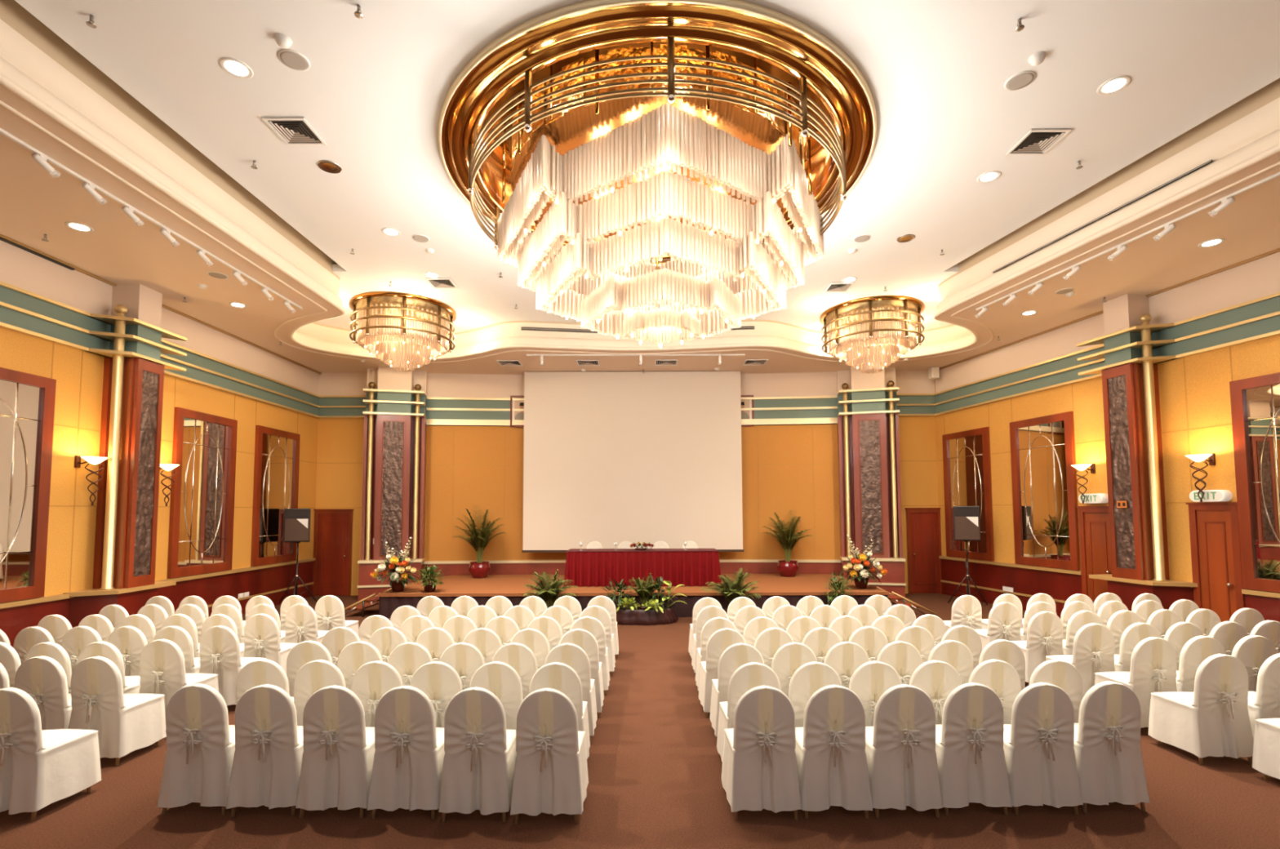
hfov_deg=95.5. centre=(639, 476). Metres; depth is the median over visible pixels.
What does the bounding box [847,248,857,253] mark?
smoke detector
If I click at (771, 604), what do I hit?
banquet chair
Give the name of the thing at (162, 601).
banquet chair
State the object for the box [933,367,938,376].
speaker grille
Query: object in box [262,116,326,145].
ceiling vent
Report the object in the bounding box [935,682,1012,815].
banquet chair
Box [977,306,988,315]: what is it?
ceiling spotlight
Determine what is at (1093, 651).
banquet chair
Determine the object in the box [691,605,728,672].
banquet chair
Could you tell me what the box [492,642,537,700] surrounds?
banquet chair
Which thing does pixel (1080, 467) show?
wall sconce
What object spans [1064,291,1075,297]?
smoke detector
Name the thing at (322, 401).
trim
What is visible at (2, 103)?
trim
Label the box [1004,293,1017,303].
ceiling spotlight
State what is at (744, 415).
picture
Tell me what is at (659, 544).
banquet chair
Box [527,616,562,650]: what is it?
banquet chair
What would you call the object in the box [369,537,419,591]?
flower arrangement
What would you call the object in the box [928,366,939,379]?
loudspeaker
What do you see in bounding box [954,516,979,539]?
grille
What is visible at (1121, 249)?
ceiling spotlight
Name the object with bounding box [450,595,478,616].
banquet chair
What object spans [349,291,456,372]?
chandelier
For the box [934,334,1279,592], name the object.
wall
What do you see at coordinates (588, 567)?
head table
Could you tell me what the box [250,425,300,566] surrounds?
wall mirror
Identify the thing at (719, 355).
ceiling spotlight
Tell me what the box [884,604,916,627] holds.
banquet chair
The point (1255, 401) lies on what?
wall mirror
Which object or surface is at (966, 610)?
banquet chair
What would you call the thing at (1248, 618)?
banquet chair
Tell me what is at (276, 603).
baseboard
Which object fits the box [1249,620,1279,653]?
banquet chair
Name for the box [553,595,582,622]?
banquet chair
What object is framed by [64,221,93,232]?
recessed light
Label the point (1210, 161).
air vent
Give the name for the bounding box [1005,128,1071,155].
ceiling vent
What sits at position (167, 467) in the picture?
wall sconce
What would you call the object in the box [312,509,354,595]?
door
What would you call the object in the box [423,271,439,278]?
recessed light
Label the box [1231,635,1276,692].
banquet chair
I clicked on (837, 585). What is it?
bush
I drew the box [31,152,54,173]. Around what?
ceiling spotlight
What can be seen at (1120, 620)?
banquet chair
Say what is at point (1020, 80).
ceiling speaker
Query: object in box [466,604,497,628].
banquet chair
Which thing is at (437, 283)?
ceiling vent
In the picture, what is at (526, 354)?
track
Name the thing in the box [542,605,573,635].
banquet chair
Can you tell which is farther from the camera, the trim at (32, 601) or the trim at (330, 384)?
the trim at (330, 384)
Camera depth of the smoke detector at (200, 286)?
9.41 m
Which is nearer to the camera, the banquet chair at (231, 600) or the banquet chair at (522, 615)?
the banquet chair at (522, 615)
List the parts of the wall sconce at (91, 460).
wall plate, lamp shade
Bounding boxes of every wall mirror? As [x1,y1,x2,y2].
[0,367,56,603]
[167,407,237,578]
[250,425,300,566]
[942,426,994,561]
[1009,411,1080,570]
[1229,372,1279,592]
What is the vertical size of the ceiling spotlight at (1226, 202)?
0.157 m
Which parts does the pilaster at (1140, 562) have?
relief frame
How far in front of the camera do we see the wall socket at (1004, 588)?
12.92 m
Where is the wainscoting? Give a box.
[0,560,313,647]
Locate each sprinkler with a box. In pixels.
[41,234,48,241]
[85,14,96,28]
[250,160,257,168]
[354,4,363,18]
[1015,17,1024,31]
[1075,160,1083,168]
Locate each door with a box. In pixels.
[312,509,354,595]
[905,507,942,594]
[1075,506,1111,604]
[1186,502,1245,622]
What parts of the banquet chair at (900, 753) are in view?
leg, leg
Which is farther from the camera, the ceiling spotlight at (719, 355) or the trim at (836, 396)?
the trim at (836, 396)
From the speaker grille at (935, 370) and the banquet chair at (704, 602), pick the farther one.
the speaker grille at (935, 370)
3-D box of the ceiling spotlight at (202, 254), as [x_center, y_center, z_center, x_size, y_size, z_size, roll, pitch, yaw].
[-6.121,-3.072,8.187,0.090,0.159,0.242,0,-3,2]
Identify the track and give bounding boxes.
[0,128,302,309]
[526,354,745,355]
[975,171,1279,311]
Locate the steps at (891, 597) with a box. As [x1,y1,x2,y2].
[875,586,936,614]
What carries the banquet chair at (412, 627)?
on the floor
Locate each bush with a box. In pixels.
[414,564,444,592]
[822,572,853,604]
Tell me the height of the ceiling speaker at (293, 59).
0.012 m
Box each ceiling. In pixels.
[0,84,1279,374]
[14,0,1279,334]
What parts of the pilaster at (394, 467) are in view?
rail, relief frame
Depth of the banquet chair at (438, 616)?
7.66 m
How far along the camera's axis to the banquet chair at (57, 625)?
7.09 m
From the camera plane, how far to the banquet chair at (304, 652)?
5.59 m
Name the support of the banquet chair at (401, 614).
on the floor
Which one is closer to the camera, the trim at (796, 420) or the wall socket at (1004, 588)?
the wall socket at (1004, 588)
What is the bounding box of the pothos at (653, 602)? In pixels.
[643,598,666,613]
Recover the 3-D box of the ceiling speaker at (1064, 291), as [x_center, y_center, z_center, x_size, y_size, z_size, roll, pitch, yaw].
[7.169,-3.126,9.820,0.269,0.012,0.269,0,-3,0]
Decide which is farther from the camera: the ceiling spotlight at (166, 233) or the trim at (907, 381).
the trim at (907, 381)
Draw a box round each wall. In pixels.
[0,327,318,602]
[315,417,364,595]
[423,423,840,561]
[898,416,938,593]
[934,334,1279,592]
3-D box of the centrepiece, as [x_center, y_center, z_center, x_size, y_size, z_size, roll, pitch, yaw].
[0.023,1.569,13.101,0.562,0.193,0.559,-3,-4,39]
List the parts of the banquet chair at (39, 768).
leg, leg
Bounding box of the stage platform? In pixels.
[377,573,889,618]
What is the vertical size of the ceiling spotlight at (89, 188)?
0.159 m
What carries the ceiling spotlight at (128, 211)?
attached to the track at (2, 131)
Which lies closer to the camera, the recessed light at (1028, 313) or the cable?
the recessed light at (1028, 313)
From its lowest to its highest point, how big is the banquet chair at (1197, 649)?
0.926 m
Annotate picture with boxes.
[515,402,524,419]
[741,401,749,418]
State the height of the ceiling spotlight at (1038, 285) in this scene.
0.157 m
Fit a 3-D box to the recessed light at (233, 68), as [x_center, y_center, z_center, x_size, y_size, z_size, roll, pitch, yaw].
[-3.914,-3.955,5.644,0.276,0.012,0.276,0,-3,0]
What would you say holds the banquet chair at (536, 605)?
on the floor
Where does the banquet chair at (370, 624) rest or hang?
on the floor
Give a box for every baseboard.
[241,592,312,614]
[941,591,1061,617]
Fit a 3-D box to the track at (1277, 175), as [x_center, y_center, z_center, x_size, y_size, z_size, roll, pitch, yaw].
[7.388,-3.434,4.459,0.036,0.030,12.728,0,-3,-11]
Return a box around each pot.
[422,582,436,592]
[468,561,490,578]
[777,560,798,577]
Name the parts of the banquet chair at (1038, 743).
leg, leg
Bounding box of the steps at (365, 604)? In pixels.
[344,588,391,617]
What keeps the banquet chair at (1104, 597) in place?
on the floor
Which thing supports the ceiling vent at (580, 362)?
in the ceiling at (35, 202)
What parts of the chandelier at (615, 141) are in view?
rail post, rail post, hanger rod, hanger rod, hanger rod, rail post, hanger rod, hanger rod, hanger rod, guard rail, guard rail, hanger rod, guard rail, guard rail, guard rail, guard rail, rail post, hanger rod, hanger rod, hanger rod, rail post, hanger rod, hanger rod, rail post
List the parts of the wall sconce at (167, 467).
lamp shade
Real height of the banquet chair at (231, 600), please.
0.926 m
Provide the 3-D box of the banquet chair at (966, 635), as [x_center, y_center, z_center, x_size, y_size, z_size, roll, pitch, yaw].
[3.461,2.080,6.454,0.507,0.926,0.542,0,-3,1]
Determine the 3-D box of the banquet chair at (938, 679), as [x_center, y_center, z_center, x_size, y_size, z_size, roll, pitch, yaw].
[2.441,1.998,5.002,0.507,0.926,0.545,0,-3,0]
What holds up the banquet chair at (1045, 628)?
on the floor
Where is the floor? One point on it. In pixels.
(655, 763)
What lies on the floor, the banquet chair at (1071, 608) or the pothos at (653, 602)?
the banquet chair at (1071, 608)
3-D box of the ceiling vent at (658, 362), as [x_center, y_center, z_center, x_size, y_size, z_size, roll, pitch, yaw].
[0.650,-2.827,14.442,0.550,0.022,0.500,0,-3,0]
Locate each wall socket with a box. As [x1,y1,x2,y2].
[238,592,243,598]
[244,591,248,597]
[1002,586,1013,592]
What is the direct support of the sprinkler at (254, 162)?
attached to the ceiling at (375, 88)
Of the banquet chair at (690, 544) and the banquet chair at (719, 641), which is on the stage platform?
the banquet chair at (690, 544)
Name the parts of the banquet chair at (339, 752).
leg, leg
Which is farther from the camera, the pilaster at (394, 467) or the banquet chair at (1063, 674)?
the pilaster at (394, 467)
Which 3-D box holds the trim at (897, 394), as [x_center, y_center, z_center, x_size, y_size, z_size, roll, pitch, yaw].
[7.194,-1.886,15.349,1.800,0.585,0.075,0,-3,0]
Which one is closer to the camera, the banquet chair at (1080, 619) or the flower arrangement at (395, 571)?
the banquet chair at (1080, 619)
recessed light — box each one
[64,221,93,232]
[218,57,253,79]
[228,302,247,307]
[316,160,342,173]
[381,227,400,236]
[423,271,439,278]
[841,276,857,282]
[896,234,915,242]
[976,170,1001,182]
[1020,310,1037,315]
[1096,75,1131,95]
[1197,238,1225,247]
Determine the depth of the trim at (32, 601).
10.74 m
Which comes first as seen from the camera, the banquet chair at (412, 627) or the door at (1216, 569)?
the banquet chair at (412, 627)
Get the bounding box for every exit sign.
[1078,493,1108,503]
[1189,489,1232,502]
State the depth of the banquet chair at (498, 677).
4.79 m
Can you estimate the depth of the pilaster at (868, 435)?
14.77 m
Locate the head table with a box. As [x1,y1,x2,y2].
[563,548,721,586]
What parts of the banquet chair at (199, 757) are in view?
leg, leg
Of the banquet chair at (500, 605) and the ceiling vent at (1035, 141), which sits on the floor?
the banquet chair at (500, 605)
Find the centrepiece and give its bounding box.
[630,541,653,550]
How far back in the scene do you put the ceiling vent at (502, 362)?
14.43 m
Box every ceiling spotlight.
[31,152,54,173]
[81,182,102,199]
[121,205,139,222]
[160,228,175,243]
[195,249,209,262]
[232,271,244,282]
[261,287,271,297]
[283,301,293,311]
[540,354,543,363]
[639,354,642,362]
[718,354,721,362]
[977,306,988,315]
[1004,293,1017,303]
[1031,282,1044,293]
[1066,265,1080,277]
[1111,244,1127,257]
[1157,223,1176,237]
[1213,196,1235,213]
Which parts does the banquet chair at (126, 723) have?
leg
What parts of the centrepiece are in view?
dish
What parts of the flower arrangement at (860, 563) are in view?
pot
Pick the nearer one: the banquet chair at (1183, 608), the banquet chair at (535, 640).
the banquet chair at (535, 640)
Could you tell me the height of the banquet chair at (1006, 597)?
0.926 m
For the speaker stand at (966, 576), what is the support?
on the floor
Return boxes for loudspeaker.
[283,508,311,542]
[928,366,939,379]
[952,506,981,541]
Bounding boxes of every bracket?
[84,463,103,505]
[160,470,175,506]
[1074,470,1088,503]
[1189,461,1208,502]
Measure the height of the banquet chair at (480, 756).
0.926 m
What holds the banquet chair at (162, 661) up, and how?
on the floor
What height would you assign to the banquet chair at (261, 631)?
0.926 m
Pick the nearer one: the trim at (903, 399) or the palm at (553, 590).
the palm at (553, 590)
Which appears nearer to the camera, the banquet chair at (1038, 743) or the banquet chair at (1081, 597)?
the banquet chair at (1038, 743)
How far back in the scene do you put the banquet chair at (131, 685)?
5.60 m
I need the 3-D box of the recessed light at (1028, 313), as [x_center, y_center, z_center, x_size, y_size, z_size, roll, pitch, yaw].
[7.299,-3.061,10.918,0.276,0.012,0.276,0,-3,0]
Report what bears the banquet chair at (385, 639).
on the floor
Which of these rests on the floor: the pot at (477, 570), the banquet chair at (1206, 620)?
the banquet chair at (1206, 620)
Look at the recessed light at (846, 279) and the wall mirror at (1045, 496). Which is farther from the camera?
the wall mirror at (1045, 496)
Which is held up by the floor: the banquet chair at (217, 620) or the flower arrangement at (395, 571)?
the banquet chair at (217, 620)
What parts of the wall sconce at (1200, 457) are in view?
lamp shade, wall plate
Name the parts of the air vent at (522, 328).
slot blade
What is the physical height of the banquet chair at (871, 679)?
0.926 m
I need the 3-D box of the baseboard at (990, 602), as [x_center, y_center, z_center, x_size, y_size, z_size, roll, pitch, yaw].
[9.739,2.365,4.487,0.035,0.080,21.500,0,-3,-10]
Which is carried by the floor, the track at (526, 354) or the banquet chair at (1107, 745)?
the banquet chair at (1107, 745)
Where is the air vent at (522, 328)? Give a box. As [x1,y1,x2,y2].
[520,327,597,333]
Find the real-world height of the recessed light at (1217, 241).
0.012 m
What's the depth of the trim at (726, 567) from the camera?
15.35 m
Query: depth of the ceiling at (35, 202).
8.63 m
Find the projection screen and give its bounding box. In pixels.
[521,371,743,552]
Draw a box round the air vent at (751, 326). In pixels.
[730,325,754,329]
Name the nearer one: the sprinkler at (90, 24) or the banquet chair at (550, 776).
the banquet chair at (550, 776)
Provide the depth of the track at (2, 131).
6.98 m
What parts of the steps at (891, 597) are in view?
rail, rail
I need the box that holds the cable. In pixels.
[953,541,969,595]
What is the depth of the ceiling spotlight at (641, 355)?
13.66 m
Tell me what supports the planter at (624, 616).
on the floor
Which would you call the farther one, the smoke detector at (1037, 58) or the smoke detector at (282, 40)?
the smoke detector at (1037, 58)
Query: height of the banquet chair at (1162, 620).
0.926 m
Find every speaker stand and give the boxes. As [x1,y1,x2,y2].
[280,542,317,602]
[947,540,987,604]
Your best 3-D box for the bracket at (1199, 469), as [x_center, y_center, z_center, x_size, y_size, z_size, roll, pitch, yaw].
[8.675,0.084,9.012,0.208,0.627,0.203,0,-3,0]
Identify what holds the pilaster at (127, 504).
attached to the wall at (78, 374)
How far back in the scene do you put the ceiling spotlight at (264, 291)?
9.52 m
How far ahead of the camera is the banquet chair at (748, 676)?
4.73 m
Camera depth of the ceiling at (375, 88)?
6.13 m
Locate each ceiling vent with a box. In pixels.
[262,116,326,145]
[425,277,457,288]
[496,360,523,365]
[575,360,599,365]
[654,359,677,365]
[742,359,768,364]
[822,282,854,292]
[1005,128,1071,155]
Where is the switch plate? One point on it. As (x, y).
(1123, 504)
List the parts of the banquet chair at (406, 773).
leg, leg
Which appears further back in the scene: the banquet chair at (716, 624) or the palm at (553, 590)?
the palm at (553, 590)
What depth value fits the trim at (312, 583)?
13.21 m
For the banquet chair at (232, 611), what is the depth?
7.86 m
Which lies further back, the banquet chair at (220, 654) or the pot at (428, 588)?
the pot at (428, 588)
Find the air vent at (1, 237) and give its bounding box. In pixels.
[0,236,75,270]
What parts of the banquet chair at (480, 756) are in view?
leg, leg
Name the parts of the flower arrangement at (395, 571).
pot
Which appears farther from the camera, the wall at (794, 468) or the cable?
the wall at (794, 468)
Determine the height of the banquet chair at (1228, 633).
0.926 m
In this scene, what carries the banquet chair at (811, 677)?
on the floor
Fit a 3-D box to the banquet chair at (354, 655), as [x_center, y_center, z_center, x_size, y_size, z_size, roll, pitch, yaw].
[-2.687,2.063,5.788,0.505,0.926,0.542,0,-3,0]
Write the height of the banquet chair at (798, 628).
0.926 m
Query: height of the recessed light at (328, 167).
0.012 m
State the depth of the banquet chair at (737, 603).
8.35 m
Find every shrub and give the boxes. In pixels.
[600,578,637,607]
[640,575,677,608]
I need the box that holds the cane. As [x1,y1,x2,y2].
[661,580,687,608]
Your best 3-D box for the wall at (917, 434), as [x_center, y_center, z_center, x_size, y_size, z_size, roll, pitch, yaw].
[7.200,0.076,15.369,1.800,5.950,0.204,0,-3,0]
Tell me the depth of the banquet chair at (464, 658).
5.49 m
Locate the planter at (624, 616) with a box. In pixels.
[615,605,678,625]
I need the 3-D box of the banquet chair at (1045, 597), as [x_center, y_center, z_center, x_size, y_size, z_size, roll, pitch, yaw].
[5.953,2.212,8.835,0.507,0.926,0.545,0,-3,-1]
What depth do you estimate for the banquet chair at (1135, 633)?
6.35 m
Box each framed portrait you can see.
[510,395,524,426]
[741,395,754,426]
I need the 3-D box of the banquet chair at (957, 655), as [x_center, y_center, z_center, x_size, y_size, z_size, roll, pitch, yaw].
[2.962,2.040,5.747,0.505,0.926,0.542,0,-3,-1]
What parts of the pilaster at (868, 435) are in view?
relief frame, rail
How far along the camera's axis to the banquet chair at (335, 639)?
6.27 m
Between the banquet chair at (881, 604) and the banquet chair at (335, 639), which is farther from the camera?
the banquet chair at (881, 604)
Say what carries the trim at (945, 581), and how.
attached to the wall at (1195, 403)
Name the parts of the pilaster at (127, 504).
relief frame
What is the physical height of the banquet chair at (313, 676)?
0.926 m
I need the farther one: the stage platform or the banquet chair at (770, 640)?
the stage platform
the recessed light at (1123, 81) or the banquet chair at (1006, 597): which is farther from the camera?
the banquet chair at (1006, 597)
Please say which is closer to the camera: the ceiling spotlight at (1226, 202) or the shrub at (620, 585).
the ceiling spotlight at (1226, 202)
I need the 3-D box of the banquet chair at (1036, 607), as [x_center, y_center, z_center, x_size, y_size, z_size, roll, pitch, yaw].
[5.418,2.169,8.062,0.506,0.926,0.544,0,-3,0]
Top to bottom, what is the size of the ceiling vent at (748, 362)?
0.022 m
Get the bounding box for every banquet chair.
[0,629,10,645]
[0,641,21,687]
[0,662,9,688]
[0,687,101,822]
[13,626,54,663]
[14,655,71,730]
[24,641,71,693]
[37,614,71,645]
[61,626,102,672]
[67,656,166,766]
[77,640,140,693]
[78,613,114,642]
[98,604,128,630]
[107,626,147,675]
[120,613,155,643]
[137,604,168,634]
[139,639,218,728]
[145,595,174,617]
[153,625,199,673]
[156,683,235,815]
[161,613,199,657]
[173,604,205,643]
[178,595,208,619]
[199,625,266,705]
[201,613,244,657]
[210,604,244,643]
[212,595,245,631]
[226,684,303,817]
[235,658,293,705]
[243,613,297,674]
[245,595,280,626]
[247,604,285,643]
[280,595,308,631]
[284,603,328,644]
[286,640,332,697]
[293,659,345,725]
[295,684,375,818]
[315,595,359,635]
[321,626,359,666]
[337,640,382,690]
[351,660,403,727]
[358,614,393,642]
[366,685,444,819]
[368,626,407,662]
[387,641,432,685]
[390,605,421,631]
[400,615,434,642]
[409,661,462,728]
[415,626,454,661]
[416,595,444,617]
[427,605,457,628]
[438,686,516,822]
[440,642,484,690]
[442,615,476,644]
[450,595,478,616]
[462,627,502,663]
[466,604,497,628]
[470,661,522,729]
[484,595,512,616]
[484,615,519,646]
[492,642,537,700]
[504,604,535,631]
[510,628,550,669]
[510,688,588,824]
[519,595,546,617]
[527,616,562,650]
[529,662,590,759]
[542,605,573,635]
[544,643,597,743]
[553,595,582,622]
[558,628,604,718]
[569,616,609,696]
[578,605,615,676]
[586,541,603,548]
[586,595,618,659]
[617,541,634,548]
[652,541,669,548]
[681,541,698,548]
[688,597,722,657]
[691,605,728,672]
[695,617,737,690]
[698,627,746,717]
[710,643,764,736]
[716,662,780,761]
[721,685,801,820]
[727,596,755,623]
[733,605,765,636]
[743,616,778,646]
[754,627,793,668]
[761,595,790,618]
[771,604,803,631]
[771,642,817,697]
[786,616,821,643]
[788,661,841,727]
[795,595,823,617]
[795,684,872,818]
[801,626,841,662]
[809,604,840,628]
[823,641,869,688]
[828,615,862,641]
[830,595,857,616]
[847,604,879,626]
[848,626,888,661]
[848,660,902,726]
[863,595,892,617]
[865,684,942,818]
[871,614,905,644]
[876,640,922,684]
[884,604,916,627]
[894,625,934,663]
[909,659,961,724]
[912,613,946,646]
[928,640,973,684]
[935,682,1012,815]
[941,625,982,670]
[942,595,982,631]
[968,658,1021,724]
[973,601,1021,650]
[978,639,1025,690]
[982,593,1022,629]
[1003,682,1083,815]
[1010,611,1063,685]
[1020,601,1057,640]
[1022,593,1055,628]
[1029,658,1082,723]
[1045,622,1115,697]
[1060,600,1092,639]
[1062,610,1102,655]
[1063,593,1094,612]
[1073,680,1150,813]
[1093,592,1122,614]
[1094,636,1177,728]
[1097,600,1128,626]
[1106,609,1142,654]
[1114,622,1160,671]
[1131,593,1161,611]
[1133,600,1164,623]
[1146,608,1181,639]
[1148,653,1253,764]
[1164,622,1204,671]
[1168,599,1199,622]
[1176,635,1225,692]
[1185,608,1221,636]
[1208,621,1248,655]
[1229,608,1264,635]
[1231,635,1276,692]
[1247,653,1279,738]
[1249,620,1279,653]
[1252,718,1279,780]
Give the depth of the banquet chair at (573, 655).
5.45 m
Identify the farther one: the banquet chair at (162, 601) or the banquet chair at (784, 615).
the banquet chair at (162, 601)
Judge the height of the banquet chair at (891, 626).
0.926 m
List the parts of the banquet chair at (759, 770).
leg, leg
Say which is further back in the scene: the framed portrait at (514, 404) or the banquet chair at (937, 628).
the framed portrait at (514, 404)
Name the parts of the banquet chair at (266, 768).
leg, leg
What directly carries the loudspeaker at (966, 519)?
on the speaker stand at (966, 576)
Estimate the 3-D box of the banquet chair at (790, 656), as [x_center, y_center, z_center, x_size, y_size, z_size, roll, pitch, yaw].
[1.454,2.041,5.674,0.507,0.926,0.542,0,-3,-1]
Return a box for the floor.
[0,593,1279,848]
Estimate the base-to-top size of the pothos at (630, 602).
0.287 m
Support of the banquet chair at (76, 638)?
on the floor
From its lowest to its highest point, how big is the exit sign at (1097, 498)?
0.180 m
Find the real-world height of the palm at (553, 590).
1.025 m
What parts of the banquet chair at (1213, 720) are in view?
leg, leg, leg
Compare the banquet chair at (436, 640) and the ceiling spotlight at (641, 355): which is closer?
the banquet chair at (436, 640)
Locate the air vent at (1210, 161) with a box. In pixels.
[991,160,1212,273]
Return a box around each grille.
[284,518,309,541]
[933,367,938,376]
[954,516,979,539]
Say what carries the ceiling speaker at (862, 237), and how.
attached to the ceiling at (375, 88)
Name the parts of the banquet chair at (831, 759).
leg, leg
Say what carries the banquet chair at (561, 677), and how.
on the floor
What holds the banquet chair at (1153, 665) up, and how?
on the floor
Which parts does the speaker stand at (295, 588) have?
leg, leg, leg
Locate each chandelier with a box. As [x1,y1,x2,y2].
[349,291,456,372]
[438,0,876,347]
[820,295,924,373]
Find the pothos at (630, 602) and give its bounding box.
[616,597,640,611]
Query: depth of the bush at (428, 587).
12.02 m
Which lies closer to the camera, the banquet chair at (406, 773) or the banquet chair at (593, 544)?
the banquet chair at (406, 773)
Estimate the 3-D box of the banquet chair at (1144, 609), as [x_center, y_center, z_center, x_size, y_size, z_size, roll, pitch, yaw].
[6.968,2.169,8.160,0.507,0.926,0.545,0,-3,0]
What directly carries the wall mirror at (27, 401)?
attached to the wall at (78, 374)
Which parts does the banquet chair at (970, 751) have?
leg, leg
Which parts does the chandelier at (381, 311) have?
rail post, rail post, guard rail, guard rail, guard rail, rail post, rail post, rail post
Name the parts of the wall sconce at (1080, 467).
lamp shade, wall plate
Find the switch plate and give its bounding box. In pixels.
[1116,500,1127,507]
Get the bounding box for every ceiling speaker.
[207,271,228,279]
[277,48,310,71]
[411,234,430,242]
[853,234,871,242]
[1004,70,1035,90]
[1054,288,1074,293]
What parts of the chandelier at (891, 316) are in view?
rail post, rail post, rail post, guard rail, guard rail, guard rail, rail post, rail post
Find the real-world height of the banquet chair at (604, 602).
0.926 m
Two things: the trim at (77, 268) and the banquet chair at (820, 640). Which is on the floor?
the banquet chair at (820, 640)
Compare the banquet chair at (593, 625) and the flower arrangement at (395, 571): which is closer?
the banquet chair at (593, 625)
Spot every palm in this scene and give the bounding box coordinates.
[452,504,505,578]
[520,568,578,608]
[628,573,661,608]
[700,567,760,613]
[761,509,811,577]
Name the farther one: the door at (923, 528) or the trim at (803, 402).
the trim at (803, 402)
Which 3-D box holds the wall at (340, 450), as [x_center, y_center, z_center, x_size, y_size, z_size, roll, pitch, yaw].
[-7.650,0.128,15.369,2.100,5.950,0.204,0,-3,0]
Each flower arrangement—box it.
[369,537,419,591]
[840,534,888,588]
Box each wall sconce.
[74,455,107,505]
[160,463,179,506]
[1071,463,1095,503]
[1185,453,1215,502]
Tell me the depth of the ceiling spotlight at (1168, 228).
7.50 m
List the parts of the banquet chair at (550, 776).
leg, leg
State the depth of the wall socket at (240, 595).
12.30 m
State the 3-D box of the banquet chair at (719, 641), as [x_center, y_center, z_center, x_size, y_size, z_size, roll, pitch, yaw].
[0.913,2.083,6.343,0.505,0.926,0.542,0,-3,-1]
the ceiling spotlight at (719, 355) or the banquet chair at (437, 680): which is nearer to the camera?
the banquet chair at (437, 680)
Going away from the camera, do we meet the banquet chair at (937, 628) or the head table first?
the banquet chair at (937, 628)
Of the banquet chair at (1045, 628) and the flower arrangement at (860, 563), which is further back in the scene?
the flower arrangement at (860, 563)
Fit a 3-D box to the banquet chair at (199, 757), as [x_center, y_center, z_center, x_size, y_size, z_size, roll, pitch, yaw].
[-3.215,1.983,4.415,0.505,0.926,0.542,0,-3,-1]
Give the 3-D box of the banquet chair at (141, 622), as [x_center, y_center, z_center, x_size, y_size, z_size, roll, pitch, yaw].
[-6.150,2.165,7.317,0.506,0.926,0.542,0,-3,1]
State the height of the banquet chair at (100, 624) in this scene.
0.926 m
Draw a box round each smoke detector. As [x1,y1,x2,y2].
[196,283,207,288]
[273,32,292,48]
[425,248,435,253]
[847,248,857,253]
[1028,51,1046,66]
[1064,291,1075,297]
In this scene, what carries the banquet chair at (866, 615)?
on the floor
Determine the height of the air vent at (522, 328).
0.070 m
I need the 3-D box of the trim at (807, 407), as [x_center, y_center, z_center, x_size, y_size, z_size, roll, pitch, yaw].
[-0.106,-1.797,15.540,12.200,0.060,0.465,0,-3,0]
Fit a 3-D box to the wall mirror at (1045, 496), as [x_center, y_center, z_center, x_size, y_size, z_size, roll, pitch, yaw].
[8.356,0.316,12.071,0.070,3.105,1.490,0,-3,-10]
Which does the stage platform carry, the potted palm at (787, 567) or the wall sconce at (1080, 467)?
the potted palm at (787, 567)
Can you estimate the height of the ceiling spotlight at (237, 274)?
0.159 m
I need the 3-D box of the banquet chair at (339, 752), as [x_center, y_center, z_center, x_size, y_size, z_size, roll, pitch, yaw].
[-2.195,1.976,4.360,0.507,0.926,0.545,0,-3,-1]
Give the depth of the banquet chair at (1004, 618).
7.81 m
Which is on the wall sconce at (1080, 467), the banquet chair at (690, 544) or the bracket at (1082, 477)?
the bracket at (1082, 477)
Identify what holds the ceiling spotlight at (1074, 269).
attached to the track at (1277, 175)
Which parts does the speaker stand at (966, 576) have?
leg, leg, leg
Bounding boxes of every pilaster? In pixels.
[62,284,187,627]
[357,366,426,600]
[836,366,906,597]
[1076,293,1197,611]
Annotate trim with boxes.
[0,0,1279,359]
[0,100,1279,363]
[0,234,321,373]
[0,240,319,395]
[0,285,319,415]
[0,558,315,608]
[13,582,313,648]
[318,395,365,417]
[318,397,365,416]
[319,373,367,395]
[332,263,346,271]
[423,559,840,564]
[423,562,841,578]
[426,371,836,398]
[426,395,837,400]
[426,398,837,426]
[426,406,837,411]
[426,417,837,425]
[895,370,934,393]
[896,393,936,416]
[897,395,936,413]
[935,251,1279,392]
[935,296,1279,413]
[938,555,1279,598]
[939,248,1279,369]
[940,558,1279,622]
[940,579,1066,603]
[943,264,958,271]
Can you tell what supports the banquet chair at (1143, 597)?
on the floor
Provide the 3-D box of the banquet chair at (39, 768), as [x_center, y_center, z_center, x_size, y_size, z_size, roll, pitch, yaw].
[-4.490,1.983,4.335,0.506,0.926,0.544,0,-3,1]
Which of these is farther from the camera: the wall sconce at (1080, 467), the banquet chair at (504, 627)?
the wall sconce at (1080, 467)
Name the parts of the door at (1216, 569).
panel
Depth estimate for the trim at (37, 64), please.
7.52 m
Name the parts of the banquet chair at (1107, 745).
leg, leg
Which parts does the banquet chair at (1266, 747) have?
leg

